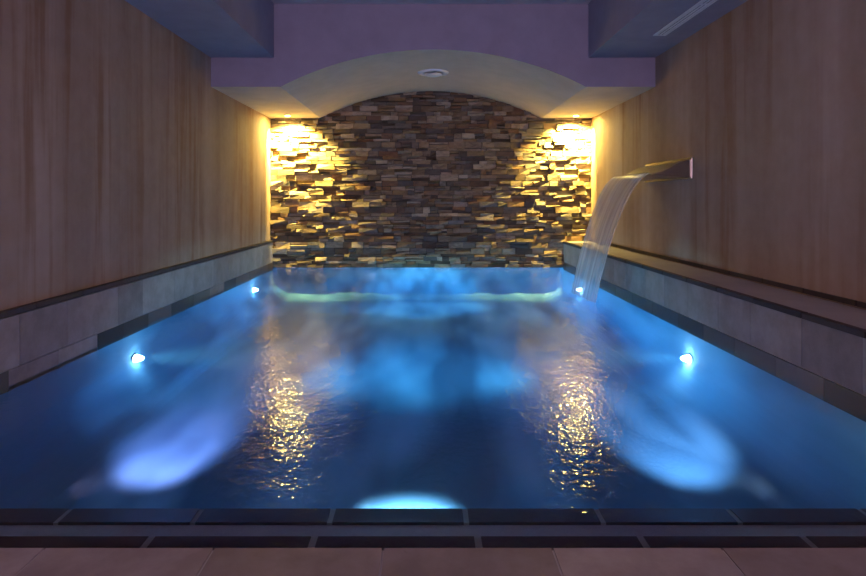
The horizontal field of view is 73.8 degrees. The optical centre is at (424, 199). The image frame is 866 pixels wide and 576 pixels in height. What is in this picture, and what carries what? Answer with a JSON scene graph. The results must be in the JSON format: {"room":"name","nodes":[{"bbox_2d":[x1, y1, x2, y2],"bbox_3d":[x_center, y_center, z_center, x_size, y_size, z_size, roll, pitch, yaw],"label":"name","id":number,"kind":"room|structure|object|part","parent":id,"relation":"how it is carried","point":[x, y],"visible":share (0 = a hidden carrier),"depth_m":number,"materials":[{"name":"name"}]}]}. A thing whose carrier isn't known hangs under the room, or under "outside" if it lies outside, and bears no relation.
{"room":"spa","nodes":[
{"label":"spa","id":0,"kind":"room"},
{"bbox_2d":[0,0,270,310],"bbox_3d":[-2.735,-0.270,2.530,0.250,4.640,15.060,0,0,0],"label":"wall","id":1,"kind":"structure","parent":0,"point":[121,158],"depth_m":4.79,"materials":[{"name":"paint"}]},
{"bbox_2d":[0,240,272,394],"bbox_3d":[-2.587,1.065,2.380,0.046,0.769,14.760,0,0,0],"label":"pool ledge","id":2,"kind":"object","parent":1,"relation":"attached to","point":[36,337],"depth_m":4.65,"materials":[{"name":"tile"}]},
{"bbox_3d":[-2.586,0.699,2.380,0.044,0.036,14.754,0,0,0],"label":"dark skirting","id":3,"kind":"part","parent":2,"relation":"part of","materials":[{"name":"tile"}]},
{"bbox_2d":[270,91,591,267],"bbox_3d":[0.098,-0.622,9.873,5.418,3.536,0.375,0,0,0],"label":"wall","id":4,"kind":"structure","parent":0,"point":[422,179],"depth_m":9.74,"materials":[{"name":"stone"}]},
{"bbox_2d":[271,0,590,3],"bbox_3d":[0.099,-2.490,1.065,5.417,0.200,12.130,0,0,0],"label":"ceiling","id":5,"kind":"structure","parent":0,"point":[273,1],"depth_m":6.95,"materials":[{"name":"paint"}]},
{"bbox_2d":[125,0,273,57],"bbox_3d":[-2.225,-2.062,1.015,0.770,0.655,12.030,0,0,0],"label":"soffit","id":6,"kind":"structure","parent":5,"relation":"attached to","point":[217,28],"depth_m":5.92,"materials":[{"name":"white paint"}]},
{"bbox_2d":[211,4,654,118],"bbox_3d":[0.099,-1.935,8.495,5.417,1.110,2.930,0,0,0],"label":"vault","id":7,"kind":"object","parent":5,"relation":"attached to","point":[328,58],"visible":0.66,"depth_m":7.03,"materials":[{"name":"beige paint"}]},
{"bbox_2d":[418,69,448,76],"bbox_3d":[0.120,-1.815,8.290,0.456,0.064,0.456,0,0,0],"label":"ceiling vent","id":8,"kind":"object","parent":7,"relation":"attached to","point":[421,72],"visible":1,"depth_m":8.21,"materials":[{"name":"white metal"}]},
{"bbox_2d":[588,0,747,57],"bbox_3d":[2.398,-2.062,1.015,0.817,0.655,12.030,0,0,0],"label":"soffit","id":9,"kind":"structure","parent":5,"relation":"attached to","point":[616,28],"depth_m":6.00,"materials":[{"name":"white paint"}]},
{"bbox_2d":[653,0,716,35],"bbox_3d":[2.463,-1.730,5.032,0.132,0.010,2.065,0,0,0],"label":"grille","id":10,"kind":"object","parent":9,"relation":"attached to","point":[701,5],"visible":1,"depth_m":5.45,"materials":[{"name":"white metal"}]},
{"bbox_2d":[0,268,865,509],"bbox_3d":[-0.010,1.570,5.990,5.200,0.840,8.380,0,0,0],"label":"swimming pool","id":11,"kind":"object","parent":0,"point":[333,388],"visible":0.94,"depth_m":4.48,"materials":[{"name":"blue liquid"}]},
{"bbox_2d":[131,353,143,362],"bbox_3d":[-2.527,1.400,5.100,0.084,0.094,0.142,0,0,0],"label":"pool light","id":12,"kind":"object","parent":11,"relation":"attached to","point":[136,357],"visible":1,"depth_m":5.07,"materials":[{"name":"white glass"}]},
{"bbox_2d":[0,536,865,549],"bbox_3d":[-0.115,1.178,1.935,4.910,0.044,0.099,0,0,0],"label":"tiles","id":13,"kind":"structure","parent":11,"relation":"attached to","point":[44,542],"depth_m":1.95,"materials":[{"name":"black tile"}]},
{"bbox_2d":[0,525,865,536],"bbox_3d":[-0.115,1.609,2.120,4.910,0.563,0.640,0,0,0],"label":"step","id":14,"kind":"structure","parent":11,"relation":"on","point":[5,530],"depth_m":2.32,"materials":[{"name":"grey tile"}]},
{"bbox_2d":[0,508,865,524],"bbox_3d":[-0.115,1.340,2.408,4.910,0.050,0.105,0,0,0],"label":"tiles","id":15,"kind":"structure","parent":14,"relation":"attached to","point":[8,516],"depth_m":2.40,"materials":[{"name":"black tile"}]},
{"bbox_2d":[53,510,865,524],"bbox_3d":[-0.115,1.341,2.407,4.910,0.047,0.100,0,0,0],"label":"grout","id":16,"kind":"structure","parent":14,"relation":"attached to","point":[332,512],"depth_m":2.40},
{"bbox_2d":[140,537,817,547],"bbox_3d":[-0.115,1.304,1.932,4.910,0.292,0.098,0,0,0],"label":"grout","id":17,"kind":"structure","parent":11,"relation":"attached to","point":[478,543],"depth_m":1.95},
{"bbox_2d":[681,353,692,362],"bbox_3d":[2.297,1.400,5.090,0.084,0.094,0.142,0,0,0],"label":"pool light","id":18,"kind":"object","parent":11,"relation":"attached to","point":[688,357],"visible":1,"depth_m":5.06,"materials":[{"name":"white glass"}]},
{"bbox_3d":[-0.115,1.480,5.939,4.930,0.660,8.111,0,0,0],"label":"pool water","id":19,"kind":"object","parent":11,"relation":"in","visible":0},
{"bbox_2d":[573,174,642,295],"bbox_3d":[2.092,0.429,6.680,0.581,1.438,1.140,0,0,0],"label":"water","id":20,"kind":"object","parent":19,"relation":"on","point":[584,276],"visible":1,"depth_m":6.80,"materials":[{"name":"clear liquid"}]},
{"bbox_2d":[0,548,865,575],"bbox_3d":[0.099,1.294,-1.556,5.417,0.312,6.887,0,0,0],"label":"floor","id":21,"kind":"structure","parent":0,"point":[13,561],"depth_m":1.81,"materials":[{"name":"tile"}]},
{"bbox_2d":[590,0,865,309],"bbox_3d":[2.932,-0.270,2.530,0.250,4.640,15.060,0,0,0],"label":"wall","id":22,"kind":"structure","parent":0,"point":[767,99],"depth_m":4.90,"materials":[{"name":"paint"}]},
{"bbox_2d":[615,157,692,181],"bbox_3d":[2.597,-0.335,6.680,0.419,0.224,1.290,0,0,0],"label":"spout","id":23,"kind":"object","parent":22,"relation":"attached to","point":[680,169],"visible":0.98,"depth_m":6.29,"materials":[{"name":"silver metal"}]},
{"bbox_3d":[2.799,-0.335,6.680,0.015,0.224,1.290,0,0,0],"label":"wall plate","id":24,"kind":"part","parent":23,"relation":"part of","materials":[{"name":"silver metal"}]},
{"bbox_2d":[563,239,865,421],"bbox_3d":[2.571,1.052,2.380,0.491,0.796,14.760,0,0,0],"label":"pool ledge","id":25,"kind":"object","parent":22,"relation":"attached to","point":[816,346],"depth_m":4.24,"materials":[{"name":"tile"}]},
{"bbox_3d":[2.805,0.671,2.380,0.024,0.035,14.748,0,0,0],"label":"dark skirting","id":26,"kind":"part","parent":25,"relation":"part of","materials":[{"name":"tile"}]}
]}

